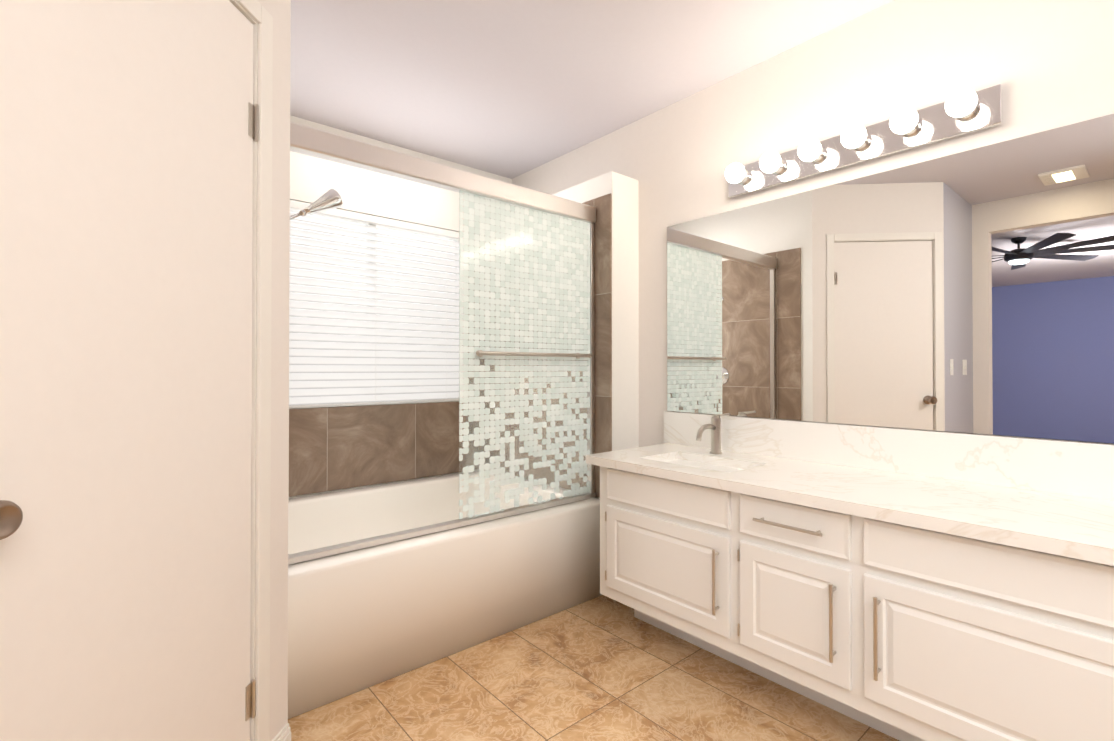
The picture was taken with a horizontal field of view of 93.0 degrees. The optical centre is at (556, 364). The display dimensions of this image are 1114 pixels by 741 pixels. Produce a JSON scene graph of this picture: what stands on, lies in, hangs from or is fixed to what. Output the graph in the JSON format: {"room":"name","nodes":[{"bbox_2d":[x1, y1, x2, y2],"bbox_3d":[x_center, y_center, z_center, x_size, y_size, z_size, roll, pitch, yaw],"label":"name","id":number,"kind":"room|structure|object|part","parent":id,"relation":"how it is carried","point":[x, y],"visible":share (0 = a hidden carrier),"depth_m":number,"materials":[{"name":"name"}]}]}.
{"room":"bathroom","nodes":[
{"label":"bathroom","id":0,"kind":"room"},
{"bbox_2d":[235,0,289,740],"bbox_3d":[-0.998,-0.108,1.263,0.120,2.800,1.030,0,0,4],"label":"wall","id":1,"kind":"structure","parent":0,"point":[278,11],"depth_m":1.72,"materials":[{"name":"beige paint"}]},
{"bbox_2d":[0,0,258,740],"bbox_3d":[-0.958,0.122,1.218,0.063,2.315,0.785,0,0,4],"label":"door","id":2,"kind":"structure","parent":1,"relation":"in","point":[126,186],"depth_m":1.17,"materials":[{"name":"paint"}]},
{"bbox_2d":[0,500,22,539],"bbox_3d":[-0.938,0.254,0.864,0.077,0.072,0.072,0,0,4],"label":"door knob","id":3,"kind":"object","parent":2,"relation":"attached to","point":[11,515],"depth_m":0.87,"materials":[{"name":"silver metal"}]},
{"bbox_3d":[-0.917,0.135,1.589,0.031,1.858,0.024,0,-1,-41],"label":"door hinges","id":4,"kind":"part","parent":2,"relation":"part of","materials":[{"name":"silver metal"}]},
{"bbox_2d":[229,0,272,740],"bbox_3d":[-0.996,0.095,1.213,0.132,2.393,0.901,0,0,4],"label":"door frame","id":5,"kind":"structure","parent":1,"relation":"attached to","point":[258,16],"depth_m":1.61,"materials":[{"name":"paint"}]},
{"bbox_2d":[272,723,290,740],"bbox_3d":[-0.931,1.241,1.246,0.014,0.102,1.030,0,0,4],"label":"baseboard","id":6,"kind":"structure","parent":1,"relation":"attached to","point":[284,734],"depth_m":1.73,"materials":[{"name":"paint"}]},
{"bbox_2d":[287,0,290,722],"bbox_3d":[-1.430,-0.100,2.300,0.120,2.800,1.494,0,-1,-41],"label":"wall","id":7,"kind":"structure","parent":0,"point":[289,287],"depth_m":1.77,"materials":[{"name":"white paint"}]},
{"bbox_2d":[289,409,292,496],"bbox_3d":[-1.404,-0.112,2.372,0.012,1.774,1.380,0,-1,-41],"label":"tiled wall","id":8,"kind":"structure","parent":7,"relation":"attached to","point":[290,410],"depth_m":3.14,"materials":[{"name":"brown tile"}]},
{"bbox_2d":[290,188,342,219],"bbox_3d":[-1.272,-0.749,2.570,0.438,0.288,0.096,0,-1,-41],"label":"shower head","id":9,"kind":"object","parent":8,"relation":"attached to","point":[330,199],"visible":0.73,"depth_m":2.63},
{"bbox_2d":[289,115,511,497],"bbox_3d":[-1.576,-0.091,3.238,3.100,2.800,0.120,0,-1,-41],"label":"wall","id":10,"kind":"structure","parent":0,"point":[358,190],"depth_m":3.50,"materials":[{"name":"white paint"}]},
{"bbox_2d":[289,210,463,408],"bbox_3d":[-1.235,-0.355,3.534,1.400,1.267,0.120,0,-1,-41],"label":"window","id":11,"kind":"structure","parent":10,"relation":"in","point":[362,223],"depth_m":3.54,"materials":[{"name":"white plastic"}]},
{"bbox_3d":[-1.252,-0.361,3.554,1.310,1.165,0.004,0,-1,-41],"label":"glass","id":12,"kind":"part","parent":11,"relation":"part of","materials":[{"name":"white"}]},
{"bbox_2d":[289,200,465,408],"bbox_3d":[-1.212,-0.361,3.507,1.392,1.249,0.049,0,-1,-41],"label":"window blinds","id":13,"kind":"object","parent":11,"relation":"attached to","point":[333,371],"visible":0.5,"depth_m":3.49,"materials":[{"name":"white plastic"}]},
{"bbox_2d":[293,247,484,495],"bbox_3d":[-1.200,-0.103,3.474,1.758,1.774,0.012,0,-1,-41],"label":"tiled wall","id":14,"kind":"structure","parent":10,"relation":"attached to","point":[335,448],"depth_m":3.47,"materials":[{"name":"brown tile"}]},
{"bbox_2d":[489,171,638,498],"bbox_3d":[-0.021,0.097,3.626,0.232,2.430,1.315,0,-1,-41],"label":"wall","id":15,"kind":"structure","parent":0,"point":[622,189],"depth_m":3.13,"materials":[{"name":"white paint"}]},
{"bbox_2d":[485,193,611,497],"bbox_3d":[-0.108,-0.102,3.542,0.012,1.774,1.291,0,-1,-41],"label":"tiled wall","id":16,"kind":"structure","parent":15,"relation":"attached to","point":[603,204],"depth_m":3.12,"materials":[{"name":"tile"}]},
{"bbox_2d":[290,0,893,178],"bbox_3d":[-2.162,-1.556,-1.349,10.220,0.050,8.400,0,-1,-41],"label":"ceiling","id":17,"kind":"structure","parent":0,"point":[511,89],"depth_m":2.62,"materials":[{"name":"paint"}]},
{"bbox_2d":[288,595,898,740],"bbox_3d":[-2.162,1.294,-1.374,10.220,0.050,8.400,0,-1,-41],"label":"floor","id":18,"kind":"structure","parent":0,"point":[602,668],"depth_m":2.06,"materials":[{"name":"tile"}]},
{"bbox_2d":[288,470,601,718],"bbox_3d":[-0.774,1.045,2.968,1.750,0.522,1.289,0,-1,-41],"label":"bathtub","id":19,"kind":"object","parent":18,"relation":"on","point":[361,619],"visible":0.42,"depth_m":2.43,"materials":[{"name":"white ceramic"}]},
{"bbox_2d":[288,122,595,564],"bbox_3d":[-0.445,-0.082,2.594,1.730,1.721,0.161,0,-1,-41],"label":"shower door","id":20,"kind":"structure","parent":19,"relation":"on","point":[505,224],"depth_m":2.76,"materials":[{"name":"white glass"}]},
{"bbox_3d":[-0.144,-0.056,2.852,0.881,1.614,0.024,0,-1,-41],"label":"glass","id":21,"kind":"part","parent":20,"relation":"part of","materials":[{"name":"clear glass"}]},
{"bbox_2d":[587,463,1113,740],"bbox_3d":[1.351,0.885,1.676,0.674,0.822,2.850,0,-1,-41],"label":"bathroom vanity","id":22,"kind":"object","parent":18,"relation":"on","point":[907,585],"depth_m":1.65,"materials":[{"name":"white paint"}]},
{"bbox_2d":[586,443,1113,558],"bbox_3d":[1.344,0.454,1.694,0.667,0.040,2.920,0,-1,-41],"label":"countertop","id":23,"kind":"structure","parent":22,"relation":"on","point":[1078,523],"depth_m":1.76,"materials":[{"name":"white stone"}]},
{"bbox_2d":[662,455,741,470],"bbox_3d":[0.659,0.545,2.423,0.334,0.154,0.504,0,-1,-41],"label":"sink","id":24,"kind":"object","parent":23,"relation":"in","point":[710,463],"depth_m":2.55,"materials":[{"name":"white ceramic"}]},
{"bbox_2d":[694,413,729,454],"bbox_3d":[0.761,0.338,2.583,0.190,0.205,0.106,0,-1,-41],"label":"faucet","id":25,"kind":"object","parent":23,"relation":"on","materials":[{"name":"silver metal"}]},
{"bbox_2d":[512,0,1113,446],"bbox_3d":[1.648,-0.102,1.953,0.120,2.800,6.270,0,-1,-41],"label":"wall","id":26,"kind":"structure","parent":0,"point":[1046,64],"depth_m":2.34,"materials":[{"name":"beige paint"}]},
{"bbox_2d":[725,84,1002,198],"bbox_3d":[1.194,-0.934,2.269,0.162,0.142,1.090,0,-1,-41],"label":"sconce","id":27,"kind":"object","parent":26,"relation":"attached to","point":[961,112],"visible":1,"depth_m":2.17,"materials":[{"name":"silver metal"}]},
{"bbox_2d":[667,114,1113,443],"bbox_3d":[1.567,-0.275,1.946,0.009,1.056,2.862,0,-1,-41],"label":"mirror","id":28,"kind":"object","parent":26,"relation":"attached to","point":[970,291],"visible":1,"depth_m":2.09,"materials":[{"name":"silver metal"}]},
{"bbox_2d":[664,411,1113,498],"bbox_3d":[1.579,0.346,1.917,0.020,0.177,2.950,0,-1,-41],"label":"backsplash","id":29,"kind":"structure","parent":0,"relation":"attached to","point":[1060,467],"depth_m":2.05,"materials":[{"name":"white stone"}]},
{"label":"outside","id":30,"kind":"structure","parent":0,"visible":0},
{"bbox_2d":[289,212,454,352],"bbox_3d":[-1.295,-0.361,3.604,2.000,1.855,0.005,0,-1,-41],"label":"sky","id":31,"kind":"structure","parent":30,"point":[364,269],"depth_m":3.58,"materials":[{"name":"white"}]}
]}

